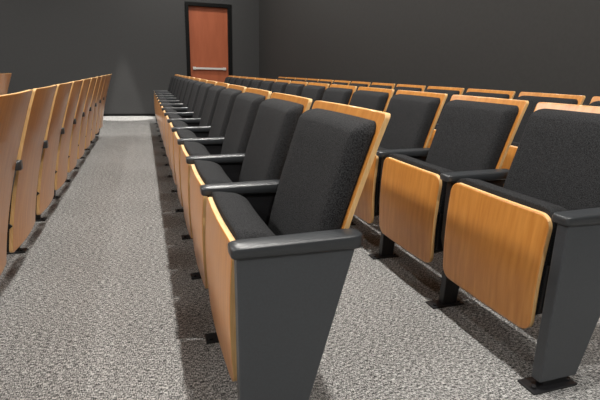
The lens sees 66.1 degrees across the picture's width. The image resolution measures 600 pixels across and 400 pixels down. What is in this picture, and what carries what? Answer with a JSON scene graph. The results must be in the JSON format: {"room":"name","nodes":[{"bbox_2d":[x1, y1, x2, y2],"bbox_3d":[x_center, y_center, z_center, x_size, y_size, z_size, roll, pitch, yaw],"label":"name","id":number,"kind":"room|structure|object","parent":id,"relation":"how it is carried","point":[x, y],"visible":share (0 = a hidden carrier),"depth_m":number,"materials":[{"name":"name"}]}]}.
{"room":"lecture hall","nodes":[
{"label":"lecture hall","id":0,"kind":"room"},
{"bbox_2d":[0,0,258,113],"bbox_3d":[-4.151,-3.706,8.661,7.690,4.200,0.150,-4,16,-18],"label":"wall","id":1,"kind":"structure","parent":0,"point":[44,43],"depth_m":8.94,"materials":[{"name":"grey paint"}]},
{"bbox_2d":[103,114,154,115],"bbox_3d":[-5.114,-1.625,8.839,5.720,0.045,0.010,-4,16,-18],"label":"baseboard","id":2,"kind":"structure","parent":1,"relation":"attached to","point":[104,114],"depth_m":9.37,"materials":[{"name":"black paint"}]},
{"bbox_2d":[184,1,190,76],"bbox_3d":[-2.308,-2.877,9.517,0.078,2.240,0.170,-4,16,-18],"label":"frame","id":3,"kind":"object","parent":1,"relation":"attached to","point":[186,8],"visible":0.5,"depth_m":9.33,"materials":[{"name":"black paint"}]},
{"bbox_2d":[188,6,227,82],"bbox_3d":[-1.902,-2.877,9.665,0.784,2.162,0.045,-4,16,-18],"label":"leaf","id":4,"kind":"object","parent":1,"relation":"attached to","point":[208,30],"visible":0.57,"depth_m":9.54,"materials":[{"name":"brown wood"}]},
{"bbox_3d":[-2.188,-2.731,9.563,0.060,0.060,0.042,-4,16,-18],"label":"bracket","id":5,"kind":"object","parent":4,"relation":"attached to","visible":0},
{"bbox_2d":[193,67,225,69],"bbox_3d":[-1.887,-2.745,9.644,0.684,0.040,0.030,-4,16,-18],"label":"push bar","id":6,"kind":"object","parent":5,"relation":"attached to","point":[193,67],"visible":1,"depth_m":9.63,"materials":[{"name":"metal"}]},
{"bbox_2d":[188,2,227,7],"bbox_3d":[-1.871,-3.949,9.360,0.784,0.068,0.170,-4,16,-18],"label":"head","id":7,"kind":"structure","parent":1,"relation":"in","point":[200,4],"depth_m":9.29,"materials":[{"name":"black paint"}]},
{"bbox_2d":[227,4,231,75],"bbox_3d":[-1.489,-2.929,9.783,0.078,2.240,0.170,-4,16,-18],"label":"frame","id":8,"kind":"object","parent":1,"relation":"attached to","point":[229,9],"visible":0.53,"depth_m":9.58,"materials":[{"name":"black paint"}]},
{"bbox_2d":[0,116,599,399],"bbox_3d":[-1.369,-0.164,4.193,10.000,0.100,14.600,-4,16,-18],"label":"floor","id":9,"kind":"structure","parent":0,"point":[102,301],"depth_m":1.83,"materials":[{"name":"grey carpet"}]},
{"bbox_2d":[0,73,11,94],"bbox_3d":[-3.224,-0.880,4.809,0.407,0.856,0.610,-4,16,-18],"label":"seat","id":10,"kind":"object","parent":9,"relation":"on","point":[5,77],"visible":0.54,"depth_m":4.78,"materials":[{"name":"brown wood"}]},
{"bbox_2d":[0,90,32,274],"bbox_3d":[-1.120,0.076,1.555,0.407,0.856,0.552,-4,16,-18],"label":"seat","id":11,"kind":"object","parent":9,"relation":"on","point":[13,106],"visible":1,"depth_m":1.62,"materials":[{"name":"brown wood"}]},
{"bbox_2d":[7,85,56,252],"bbox_3d":[-1.292,-0.067,2.057,0.407,0.856,0.552,-4,16,-18],"label":"seat","id":12,"kind":"object","parent":9,"relation":"on","point":[22,211],"visible":0.79,"depth_m":1.98,"materials":[{"name":"brown wood"}]},
{"bbox_2d":[7,82,72,253],"bbox_3d":[-1.464,-0.211,2.560,0.407,0.856,0.552,-4,16,-18],"label":"seat","id":13,"kind":"object","parent":9,"relation":"on","point":[46,178],"visible":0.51,"depth_m":2.47,"materials":[{"name":"brown wood"}]},
{"bbox_2d":[35,80,82,221],"bbox_3d":[-1.635,-0.354,3.062,0.407,0.856,0.552,-4,16,-18],"label":"seat","id":14,"kind":"object","parent":9,"relation":"on","point":[65,136],"visible":0.39,"depth_m":2.97,"materials":[{"name":"brown wood"}]},
{"bbox_2d":[53,78,90,198],"bbox_3d":[-1.807,-0.498,3.564,0.407,0.856,0.552,-4,16,-18],"label":"seat","id":15,"kind":"object","parent":9,"relation":"on","point":[72,157],"visible":0.34,"depth_m":3.47,"materials":[{"name":"brown wood"}]},
{"bbox_2d":[65,77,96,181],"bbox_3d":[-1.979,-0.642,4.067,0.407,0.856,0.552,-4,16,-18],"label":"seat","id":16,"kind":"object","parent":9,"relation":"on","point":[81,142],"visible":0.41,"depth_m":3.97,"materials":[{"name":"brown wood"}]},
{"bbox_2d":[74,76,101,168],"bbox_3d":[-2.151,-0.785,4.569,0.407,0.856,0.552,-4,16,-18],"label":"seat","id":17,"kind":"object","parent":9,"relation":"on","point":[96,88],"visible":0.26,"depth_m":4.47,"materials":[{"name":"brown wood"}]},
{"bbox_2d":[80,75,105,158],"bbox_3d":[-2.323,-0.929,5.072,0.407,0.856,0.552,-4,16,-18],"label":"seat","id":18,"kind":"object","parent":9,"relation":"on","point":[93,129],"visible":0.31,"depth_m":4.97,"materials":[{"name":"brown wood"}]},
{"bbox_2d":[84,75,108,149],"bbox_3d":[-2.494,-1.072,5.574,0.407,0.856,0.552,-4,16,-18],"label":"seat","id":19,"kind":"object","parent":9,"relation":"on","point":[107,76],"visible":0.23,"depth_m":5.47,"materials":[{"name":"brown wood"}]},
{"bbox_2d":[90,74,111,142],"bbox_3d":[-2.675,-1.224,6.102,0.407,0.856,0.610,-4,16,-18],"label":"seat","id":20,"kind":"object","parent":9,"relation":"on","point":[109,77],"visible":0.3,"depth_m":5.99,"materials":[{"name":"brown wood"}]},
{"bbox_2d":[153,74,177,126],"bbox_3d":[-2.287,-1.711,7.902,0.407,0.856,0.610,-4,16,-18],"label":"seat","id":21,"kind":"object","parent":9,"relation":"on","point":[172,77],"visible":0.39,"depth_m":7.87,"materials":[{"name":"black fabric"}]},
{"bbox_2d":[155,75,179,131],"bbox_3d":[-2.106,-1.560,7.374,0.407,0.856,0.552,-4,16,-18],"label":"seat","id":22,"kind":"object","parent":9,"relation":"on","point":[174,78],"visible":0.3,"depth_m":7.18,"materials":[{"name":"black fabric"}]},
{"bbox_2d":[156,75,182,135],"bbox_3d":[-1.934,-1.417,6.871,0.407,0.856,0.552,-4,16,-18],"label":"seat","id":23,"kind":"object","parent":9,"relation":"on","point":[180,76],"visible":0.29,"depth_m":6.68,"materials":[{"name":"black fabric"}]},
{"bbox_2d":[157,76,185,141],"bbox_3d":[-1.762,-1.273,6.369,0.407,0.856,0.552,-4,16,-18],"label":"seat","id":24,"kind":"object","parent":9,"relation":"on","point":[182,77],"visible":0.3,"depth_m":6.21,"materials":[{"name":"black fabric"}]},
{"bbox_2d":[158,76,189,147],"bbox_3d":[-1.591,-1.129,5.867,0.407,0.856,0.552,-4,16,-18],"label":"seat","id":25,"kind":"object","parent":9,"relation":"on","point":[187,77],"visible":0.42,"depth_m":5.73,"materials":[{"name":"black fabric"}]},
{"bbox_2d":[159,77,194,155],"bbox_3d":[-1.419,-0.986,5.364,0.407,0.856,0.552,-4,16,-18],"label":"seat","id":26,"kind":"object","parent":9,"relation":"on","point":[182,97],"visible":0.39,"depth_m":5.20,"materials":[{"name":"black fabric"}]},
{"bbox_2d":[161,78,199,165],"bbox_3d":[-1.247,-0.842,4.862,0.407,0.856,0.552,-4,16,-18],"label":"seat","id":27,"kind":"object","parent":9,"relation":"on","point":[184,108],"visible":0.35,"depth_m":4.70,"materials":[{"name":"black fabric"}]},
{"bbox_2d":[163,79,207,176],"bbox_3d":[-1.075,-0.699,4.360,0.407,0.856,0.552,-4,16,-18],"label":"seat","id":28,"kind":"object","parent":9,"relation":"on","point":[189,114],"visible":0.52,"depth_m":4.21,"materials":[{"name":"black fabric"}]},
{"bbox_2d":[166,80,216,192],"bbox_3d":[-0.903,-0.555,3.857,0.407,0.856,0.552,-4,16,-18],"label":"seat","id":29,"kind":"object","parent":9,"relation":"on","point":[195,120],"visible":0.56,"depth_m":3.69,"materials":[{"name":"black fabric"}]},
{"bbox_2d":[169,82,229,211],"bbox_3d":[-0.731,-0.412,3.355,0.407,0.856,0.552,-4,16,-18],"label":"seat","id":30,"kind":"object","parent":9,"relation":"on","point":[201,131],"visible":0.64,"depth_m":3.19,"materials":[{"name":"black fabric"}]},
{"bbox_2d":[174,84,246,239],"bbox_3d":[-0.560,-0.268,2.853,0.407,0.856,0.552,-4,16,-18],"label":"seat","id":31,"kind":"object","parent":9,"relation":"on","point":[213,143],"visible":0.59,"depth_m":2.68,"materials":[{"name":"black fabric"}]},
{"bbox_2d":[180,88,271,279],"bbox_3d":[-0.388,-0.124,2.350,0.407,0.856,0.552,-4,16,-18],"label":"seat","id":32,"kind":"object","parent":9,"relation":"on","point":[246,104],"visible":0.54,"depth_m":2.18,"materials":[{"name":"black fabric"}]},
{"bbox_2d":[224,76,233,83],"bbox_3d":[-1.394,-1.768,8.192,0.407,0.856,0.610,-4,16,-18],"label":"seat","id":33,"kind":"object","parent":9,"relation":"on","point":[227,79],"visible":0.06,"depth_m":8.10,"materials":[{"name":"black fabric"}]},
{"bbox_2d":[229,76,240,84],"bbox_3d":[-1.213,-1.617,7.663,0.407,0.856,0.552,-4,16,-18],"label":"seat","id":34,"kind":"object","parent":9,"relation":"on","point":[233,80],"visible":0.16,"depth_m":7.60,"materials":[{"name":"black fabric"}]},
{"bbox_2d":[235,77,247,85],"bbox_3d":[-1.042,-1.473,7.161,0.407,0.856,0.552,-4,16,-18],"label":"seat","id":35,"kind":"object","parent":9,"relation":"on","point":[240,80],"visible":0.1,"depth_m":7.07,"materials":[{"name":"black fabric"}]},
{"bbox_2d":[242,77,255,87],"bbox_3d":[-0.870,-1.329,6.658,0.407,0.856,0.552,-4,16,-18],"label":"seat","id":36,"kind":"object","parent":9,"relation":"on","point":[247,82],"visible":0.15,"depth_m":6.58,"materials":[{"name":"black fabric"}]},
{"bbox_2d":[190,93,311,343],"bbox_3d":[-0.216,0.019,1.848,0.407,0.856,0.552,-4,16,-18],"label":"seat","id":37,"kind":"object","parent":9,"relation":"on","point":[277,117],"visible":0.59,"depth_m":1.68,"materials":[{"name":"black fabric"}]},
{"bbox_2d":[250,78,265,88],"bbox_3d":[-0.698,-1.186,6.156,0.407,0.856,0.552,-4,16,-18],"label":"seat","id":38,"kind":"object","parent":9,"relation":"on","point":[256,83],"visible":0.15,"depth_m":6.07,"materials":[{"name":"black fabric"}]},
{"bbox_2d":[260,79,276,90],"bbox_3d":[-0.526,-1.042,5.654,0.407,0.856,0.552,-4,16,-18],"label":"seat","id":39,"kind":"object","parent":9,"relation":"on","point":[267,84],"visible":0.12,"depth_m":5.57,"materials":[{"name":"black fabric"}]},
{"bbox_2d":[270,80,290,96],"bbox_3d":[-0.354,-0.899,5.151,0.407,0.856,0.552,-4,16,-18],"label":"seat","id":40,"kind":"object","parent":9,"relation":"on","point":[279,86],"visible":0.12,"depth_m":5.07,"materials":[{"name":"black fabric"}]},
{"bbox_2d":[285,77,295,80],"bbox_3d":[-0.321,-1.673,7.952,0.407,0.856,0.552,-4,16,-18],"label":"seat","id":41,"kind":"object","parent":9,"relation":"on","point":[288,78],"visible":0.05,"depth_m":7.88,"materials":[{"name":"brown wood"}]},
{"bbox_2d":[284,81,307,96],"bbox_3d":[-0.182,-0.755,4.649,0.407,0.856,0.552,-4,16,-18],"label":"seat","id":42,"kind":"object","parent":9,"relation":"on","point":[295,88],"visible":0.12,"depth_m":4.56,"materials":[{"name":"black fabric"}]},
{"bbox_2d":[205,101,389,399],"bbox_3d":[-0.048,0.164,1.341,0.417,0.856,0.558,-4,16,-18],"label":"seat","id":43,"kind":"object","parent":9,"relation":"on","point":[275,289],"visible":1,"depth_m":1.12,"materials":[{"name":"brown wood"}]},
{"bbox_2d":[294,78,306,81],"bbox_3d":[-0.149,-1.529,7.450,0.407,0.856,0.552,-4,16,-18],"label":"seat","id":44,"kind":"object","parent":9,"relation":"on","point":[296,79],"visible":0.12,"depth_m":7.38,"materials":[{"name":"brown wood"}]},
{"bbox_2d":[304,78,318,84],"bbox_3d":[0.023,-1.386,6.947,0.407,0.856,0.552,-4,16,-18],"label":"seat","id":45,"kind":"object","parent":9,"relation":"on","point":[308,80],"visible":0.12,"depth_m":6.88,"materials":[{"name":"brown wood"}]},
{"bbox_2d":[301,82,328,109],"bbox_3d":[-0.011,-0.612,4.146,0.407,0.856,0.552,-4,16,-18],"label":"seat","id":46,"kind":"object","parent":9,"relation":"on","point":[314,91],"visible":0.14,"depth_m":4.03,"materials":[{"name":"black fabric"}]},
{"bbox_2d":[317,79,333,87],"bbox_3d":[0.195,-1.242,6.445,0.407,0.856,0.552,-4,16,-18],"label":"seat","id":47,"kind":"object","parent":9,"relation":"on","point":[325,81],"visible":0.13,"depth_m":6.36,"materials":[{"name":"brown wood"}]},
{"bbox_2d":[322,84,356,104],"bbox_3d":[0.161,-0.468,3.644,0.407,0.856,0.552,-4,16,-18],"label":"seat","id":48,"kind":"object","parent":9,"relation":"on","point":[341,94],"visible":0.17,"depth_m":3.55,"materials":[{"name":"black fabric"}]},
{"bbox_2d":[331,80,350,84],"bbox_3d":[0.367,-1.099,5.943,0.407,0.856,0.552,-4,16,-18],"label":"seat","id":49,"kind":"object","parent":9,"relation":"on","point":[337,82],"visible":0.06,"depth_m":5.88,"materials":[{"name":"brown wood"}]},
{"bbox_2d":[349,81,370,90],"bbox_3d":[0.538,-0.955,5.440,0.407,0.856,0.552,-4,16,-18],"label":"seat","id":50,"kind":"object","parent":9,"relation":"on","point":[353,83],"visible":0.14,"depth_m":5.35,"materials":[{"name":"brown wood"}]},
{"bbox_2d":[349,87,393,225],"bbox_3d":[0.333,-0.324,3.142,0.407,0.856,0.552,-4,16,-18],"label":"seat","id":51,"kind":"object","parent":9,"relation":"on","point":[378,99],"visible":0.2,"depth_m":3.03,"materials":[{"name":"black fabric"}]},
{"bbox_2d":[369,83,394,88],"bbox_3d":[0.710,-0.811,4.938,0.407,0.856,0.552,-4,16,-18],"label":"seat","id":52,"kind":"object","parent":9,"relation":"on","point":[374,85],"visible":0.12,"depth_m":4.87,"materials":[{"name":"brown wood"}]},
{"bbox_2d":[354,90,446,259],"bbox_3d":[0.505,-0.181,2.639,0.407,0.856,0.552,-4,16,-18],"label":"seat","id":53,"kind":"object","parent":9,"relation":"on","point":[414,115],"visible":0.49,"depth_m":2.47,"materials":[{"name":"black fabric"}]},
{"bbox_2d":[393,84,425,95],"bbox_3d":[0.882,-0.668,4.436,0.407,0.856,0.552,-4,16,-18],"label":"seat","id":54,"kind":"object","parent":9,"relation":"on","point":[420,88],"visible":0.11,"depth_m":4.38,"materials":[{"name":"brown wood"}]},
{"bbox_2d":[424,86,463,125],"bbox_3d":[1.054,-0.524,3.933,0.407,0.856,0.552,-4,16,-18],"label":"seat","id":55,"kind":"object","parent":9,"relation":"on","point":[450,91],"visible":0.12,"depth_m":3.79,"materials":[{"name":"brown wood"}]},
{"bbox_2d":[379,95,528,308],"bbox_3d":[0.677,-0.037,2.137,0.407,0.856,0.552,-4,16,-18],"label":"seat","id":56,"kind":"object","parent":9,"relation":"on","point":[473,137],"visible":0.91,"depth_m":2.02,"materials":[{"name":"black fabric"}]},
{"bbox_2d":[427,89,514,147],"bbox_3d":[1.226,-0.381,3.431,0.407,0.856,0.552,-4,16,-18],"label":"seat","id":57,"kind":"object","parent":9,"relation":"on","point":[470,92],"visible":0.1,"depth_m":3.39,"materials":[{"name":"brown wood"}]},
{"bbox_2d":[443,102,599,394],"bbox_3d":[0.845,0.107,1.630,0.417,0.856,0.558,-4,16,-18],"label":"seat","id":58,"kind":"object","parent":9,"relation":"on","point":[527,247],"visible":1,"depth_m":1.51,"materials":[{"name":"brown wood"}]},
{"bbox_2d":[501,92,584,168],"bbox_3d":[1.397,-0.237,2.929,0.407,0.856,0.552,-4,16,-18],"label":"seat","id":59,"kind":"object","parent":9,"relation":"on","point":[534,98],"visible":0.12,"depth_m":2.89,"materials":[{"name":"brown wood"}]},
{"bbox_2d":[589,96,599,106],"bbox_3d":[1.569,-0.094,2.426,0.407,0.856,0.552,-4,16,-18],"label":"seat","id":60,"kind":"object","parent":9,"relation":"on","point":[595,101],"visible":0.06,"depth_m":2.58,"materials":[{"name":"brown wood"}]},
{"bbox_2d":[259,0,599,105],"bbox_3d":[2.036,-2.253,4.002,0.120,4.200,13.111,-6,17,-25],"label":"wall","id":61,"kind":"structure","parent":0,"point":[537,46],"depth_m":5.06,"materials":[{"name":"grey paint"}]}
]}

